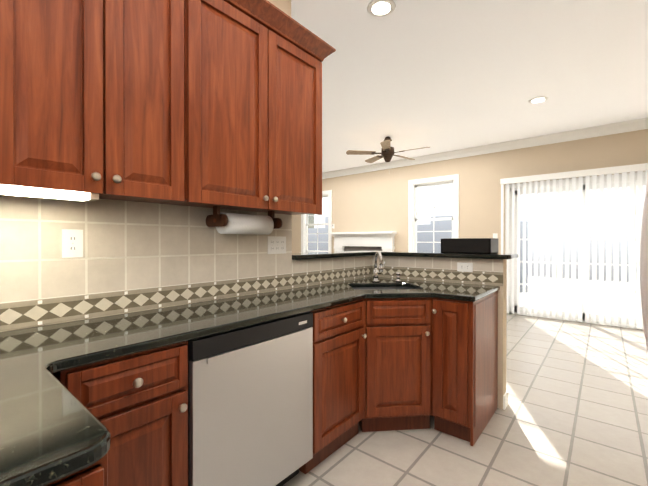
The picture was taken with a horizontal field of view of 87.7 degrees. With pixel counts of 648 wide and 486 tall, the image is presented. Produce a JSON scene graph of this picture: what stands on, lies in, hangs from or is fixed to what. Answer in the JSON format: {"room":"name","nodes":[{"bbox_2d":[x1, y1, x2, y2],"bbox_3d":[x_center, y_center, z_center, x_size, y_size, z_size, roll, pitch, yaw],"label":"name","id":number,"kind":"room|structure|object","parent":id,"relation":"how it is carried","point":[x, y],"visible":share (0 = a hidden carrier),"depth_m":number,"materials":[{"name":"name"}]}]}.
{"room":"kitchen","nodes":[
{"label":"kitchen","id":0,"kind":"room"},
{"bbox_2d":[0,0,290,331],"bbox_3d":[-1.345,-0.239,1.144,0.110,2.960,3.350,0,0,40],"label":"wall","id":1,"kind":"structure","parent":0,"point":[284,6],"depth_m":2.30,"materials":[{"name":"paint"}]},
{"bbox_2d":[0,0,19,185],"bbox_3d":[-1.315,-0.725,0.867,0.282,1.064,0.728,0,0,40],"label":"upper cabinet","id":2,"kind":"object","parent":1,"relation":"attached to","point":[9,9],"depth_m":1.05,"materials":[{"name":"brown wood"}]},
{"bbox_2d":[20,0,207,205],"bbox_3d":[-0.922,-0.727,1.340,0.282,1.064,0.781,0,0,40],"label":"upper cabinet","id":3,"kind":"object","parent":1,"relation":"attached to","point":[204,103],"depth_m":1.28,"materials":[{"name":"brown wood"}]},
{"bbox_2d":[0,185,98,200],"bbox_3d":[-1.040,-0.177,1.099,0.087,0.033,0.510,0,0,40],"label":"under-cabinet light","id":4,"kind":"object","parent":3,"relation":"attached to","point":[37,192],"visible":0.79,"depth_m":1.16,"materials":[{"name":"beige plastic"}]},
{"bbox_2d":[0,195,371,330],"bbox_3d":[-0.953,0.049,1.524,0.007,0.549,4.414,0,0,40],"label":"tile backsplash","id":5,"kind":"structure","parent":1,"relation":"attached to","point":[138,256],"depth_m":1.57,"materials":[{"name":"beige tile"}]},
{"bbox_2d":[62,229,82,257],"bbox_3d":[-1.046,0.002,1.405,0.007,0.117,0.072,0,0,40],"label":"electrical outlet","id":6,"kind":"object","parent":5,"relation":"attached to","point":[72,243],"visible":1,"depth_m":1.40,"materials":[{"name":"white plastic"}]},
{"bbox_2d":[268,236,285,253],"bbox_3d":[-0.317,0.014,2.282,0.007,0.117,0.164,0,0,40],"label":"electrical outlet","id":7,"kind":"object","parent":5,"relation":"attached to","point":[276,244],"visible":1,"depth_m":2.27,"materials":[{"name":"white plastic"}]},
{"bbox_2d":[188,0,327,214],"bbox_3d":[-0.439,-0.730,1.921,0.282,1.064,1.011,0,0,40],"label":"upper cabinet","id":8,"kind":"object","parent":1,"relation":"attached to","point":[264,75],"depth_m":1.82,"materials":[{"name":"brown wood"}]},
{"bbox_2d":[206,206,281,234],"bbox_3d":[-0.452,-0.124,1.953,0.184,0.146,0.411,0,0,40],"label":"paper towel holder","id":9,"kind":"object","parent":8,"relation":"attached to","point":[228,223],"visible":1,"depth_m":1.88,"materials":[{"name":"white paper"}]},
{"bbox_2d":[292,251,375,259],"bbox_3d":[0.016,0.100,2.857,0.355,0.033,1.020,0,0,40],"label":"countertop","id":10,"kind":"structure","parent":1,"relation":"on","point":[310,255],"depth_m":2.71,"materials":[{"name":"stone"}]},
{"bbox_2d":[387,256,506,408],"bbox_3d":[0.885,0.675,2.942,1.245,1.116,0.110,0,0,40],"label":"wall","id":11,"kind":"structure","parent":0,"point":[502,305],"depth_m":2.52,"materials":[{"name":"paint"}]},
{"bbox_2d":[372,255,502,285],"bbox_3d":[0.901,0.218,2.850,1.104,0.199,0.007,0,0,40],"label":"tile backsplash","id":12,"kind":"structure","parent":11,"relation":"attached to","point":[485,271],"depth_m":2.78,"materials":[{"name":"beige tile"}]},
{"bbox_2d":[457,262,472,271],"bbox_3d":[1.113,0.192,2.667,0.117,0.072,0.007,0,0,40],"label":"electrical outlet","id":13,"kind":"object","parent":12,"relation":"attached to","point":[464,267],"visible":1,"depth_m":2.67,"materials":[{"name":"white plastic"}]},
{"bbox_2d":[376,251,517,258],"bbox_3d":[0.878,0.099,3.021,1.470,0.033,0.333,0,0,40],"label":"countertop","id":14,"kind":"structure","parent":11,"relation":"on","point":[384,253],"depth_m":2.71,"materials":[{"name":"stone"}]},
{"bbox_2d":[441,238,497,253],"bbox_3d":[1.190,0.023,2.763,0.380,0.120,0.250,0,0,40],"label":"box","id":15,"kind":"object","parent":14,"relation":"on","point":[472,245],"visible":0.98,"depth_m":2.65,"materials":[{"name":"black plastic"}]},
{"bbox_2d":[503,390,507,406],"bbox_3d":[0.916,1.183,2.981,1.269,0.100,0.037,0,0,40],"label":"baseboard","id":16,"kind":"structure","parent":11,"relation":"attached to","point":[505,399],"depth_m":2.51,"materials":[{"name":"white wood"}]},
{"bbox_2d":[283,313,647,485],"bbox_3d":[-0.837,1.279,3.881,8.780,0.100,8.600,0,0,40],"label":"floor","id":17,"kind":"structure","parent":0,"point":[574,412],"depth_m":2.18,"materials":[{"name":"tile"}]},
{"bbox_2d":[47,452,107,485],"bbox_3d":[-0.974,0.802,0.667,1.064,0.882,0.644,0,0,40],"label":"base cabinet","id":18,"kind":"object","parent":17,"relation":"on","point":[96,474],"visible":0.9,"depth_m":0.54,"materials":[{"name":"brown wood"}]},
{"bbox_2d":[53,341,187,485],"bbox_3d":[-0.818,0.800,1.269,0.534,0.882,0.383,0,0,40],"label":"base cabinet","id":19,"kind":"object","parent":17,"relation":"on","point":[141,398],"depth_m":1.12,"materials":[{"name":"brown wood"}]},
{"bbox_2d":[0,276,499,485],"bbox_3d":[-0.526,0.430,1.171,1.112,0.208,4.413,0,0,40],"label":"countertop","id":20,"kind":"structure","parent":19,"relation":"on","point":[53,428],"depth_m":1.07,"materials":[{"name":"stone"}]},
{"bbox_2d":[372,251,384,281],"bbox_3d":[0.441,0.190,2.715,0.166,0.256,0.193,0,0,40],"label":"faucet","id":21,"kind":"object","parent":20,"relation":"on","point":[376,272],"visible":1,"depth_m":2.76,"materials":[{"name":"silver metal"}]},
{"bbox_2d":[395,272,400,281],"bbox_3d":[0.615,0.280,2.794,0.048,0.075,0.048,0,0,40],"label":"soap dispenser","id":22,"kind":"object","parent":20,"relation":"on","point":[398,274],"visible":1,"depth_m":2.78,"materials":[{"name":"silver metal"}]},
{"bbox_2d":[188,312,312,485],"bbox_3d":[-0.469,0.801,1.669,0.530,0.876,0.673,0,0,40],"label":"dishwasher","id":23,"kind":"object","parent":17,"relation":"on","point":[250,405],"visible":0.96,"depth_m":1.46,"materials":[{"name":"silver metal"}]},
{"bbox_2d":[299,298,380,473],"bbox_3d":[-0.063,0.796,2.138,0.584,0.882,0.561,0,0,40],"label":"base cabinet","id":24,"kind":"object","parent":17,"relation":"on","point":[340,332],"depth_m":1.94,"materials":[{"name":"brown wood"}]},
{"bbox_2d":[330,231,396,251],"bbox_3d":[0.752,0.483,7.558,1.680,1.460,0.500,0,0,40],"label":"fireplace","id":25,"kind":"object","parent":17,"relation":"on","point":[364,241],"visible":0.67,"depth_m":7.61,"materials":[{"name":"stone"}]},
{"bbox_2d":[365,327,428,431],"bbox_3d":[0.443,0.886,2.311,0.535,0.700,0.608,0,0,40],"label":"base cabinet","id":26,"kind":"object","parent":17,"relation":"on","point":[385,364],"depth_m":2.17,"materials":[{"name":"brown wood"}]},
{"bbox_2d":[369,298,428,334],"bbox_3d":[0.465,0.444,2.181,0.337,0.150,0.382,0,0,40],"label":"drawer","id":27,"kind":"object","parent":26,"relation":"attached to","point":[402,316],"depth_m":2.17,"materials":[{"name":"brown wood"}]},
{"bbox_2d":[417,291,497,445],"bbox_3d":[0.960,0.795,2.355,0.315,0.882,0.681,0,0,40],"label":"base cabinet","id":28,"kind":"object","parent":17,"relation":"on","point":[463,335],"depth_m":2.14,"materials":[{"name":"brown wood"}]},
{"bbox_2d":[639,180,647,350],"bbox_3d":[0.796,0.366,0.095,0.993,1.760,0.910,0,0,40],"label":"refrigerator","id":29,"kind":"object","parent":17,"relation":"on","point":[643,263],"visible":1,"depth_m":0.69,"materials":[{"name":"plastic"}]},
{"bbox_2d":[291,0,647,172],"bbox_3d":[-0.837,-1.781,3.868,8.780,0.100,8.600,0,0,40],"label":"ceiling","id":30,"kind":"structure","parent":0,"point":[437,76],"depth_m":3.40,"materials":[{"name":"paint"}]},
{"bbox_2d":[367,0,395,16],"bbox_3d":[0.419,-1.720,2.473,0.208,0.008,0.208,0,0,40],"label":"recessed light","id":31,"kind":"object","parent":30,"relation":"in","point":[379,8],"visible":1,"depth_m":2.46,"materials":[{"name":"white"}]},
{"bbox_2d":[346,137,429,173],"bbox_3d":[1.087,-1.434,5.540,1.304,0.607,1.311,0,0,40],"label":"ceiling fan","id":32,"kind":"object","parent":30,"relation":"hanging from","point":[387,152],"visible":1,"depth_m":5.49,"materials":[{"name":"brown metal"}]},
{"bbox_2d":[528,96,547,103],"bbox_3d":[2.594,-1.728,4.085,0.208,0.008,0.208,0,0,40],"label":"recessed light","id":33,"kind":"object","parent":30,"relation":"in","point":[541,99],"visible":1,"depth_m":4.08,"materials":[{"name":"white"}]},
{"bbox_2d":[292,129,647,252],"bbox_3d":[1.835,-0.265,7.089,8.380,2.960,0.160,0,0,40],"label":"wall","id":34,"kind":"structure","parent":0,"point":[374,201],"depth_m":6.24,"materials":[{"name":"paint"}]},
{"bbox_2d":[301,190,331,252],"bbox_3d":[-0.188,-0.467,8.698,1.070,1.690,0.160,0,0,40],"label":"window","id":35,"kind":"structure","parent":34,"relation":"in","point":[305,230],"depth_m":8.72,"materials":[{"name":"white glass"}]},
{"bbox_2d":[408,174,458,251],"bbox_3d":[2.177,-0.458,6.733,1.060,1.690,0.160,0,0,40],"label":"window","id":36,"kind":"structure","parent":34,"relation":"in","point":[413,197],"depth_m":6.80,"materials":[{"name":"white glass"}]},
{"bbox_2d":[322,117,647,178],"bbox_3d":[1.745,-1.676,6.975,8.378,0.135,0.119,0,0,40],"label":"crown molding","id":37,"kind":"structure","parent":34,"relation":"attached to","point":[607,129],"depth_m":5.73,"materials":[{"name":"white wood"}]},
{"bbox_2d":[500,163,647,328],"bbox_3d":[3.935,0.050,5.133,2.267,2.298,0.123,0,0,40],"label":"vertical blinds","id":38,"kind":"object","parent":34,"relation":"attached to","point":[639,169],"visible":0.96,"depth_m":5.13,"materials":[{"name":"white plastic"}]},
{"bbox_2d":[505,171,645,329],"bbox_3d":[4.016,0.108,5.240,2.140,2.230,0.138,0,0,40],"label":"sliding glass door","id":39,"kind":"structure","parent":34,"relation":"in","point":[557,249],"depth_m":5.43,"materials":[{"name":"plastic"}]},
{"label":"outside","id":40,"kind":"structure","parent":0,"visible":0},
{"bbox_2d":[314,184,644,282],"bbox_3d":[7.884,-3.214,13.713,22.000,9.200,0.100,0,0,40],"label":"sky","id":41,"kind":"structure","parent":40,"point":[425,212],"depth_m":12.93,"materials":[{"name":"white"}]},
{"bbox_2d":[520,277,636,302],"bbox_3d":[10.185,1.374,16.501,22.000,0.100,24.700,0,0,40],"label":"ground","id":42,"kind":"structure","parent":40,"point":[570,293],"depth_m":9.82,"materials":[{"name":"white"}]},
{"bbox_2d":[308,216,527,292],"bbox_3d":[2.035,0.168,12.087,9.100,2.450,0.100,0,0,40],"label":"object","id":43,"kind":"object","parent":42,"relation":"on","point":[438,238],"depth_m":10.84,"materials":[{"name":"white"}]}
]}

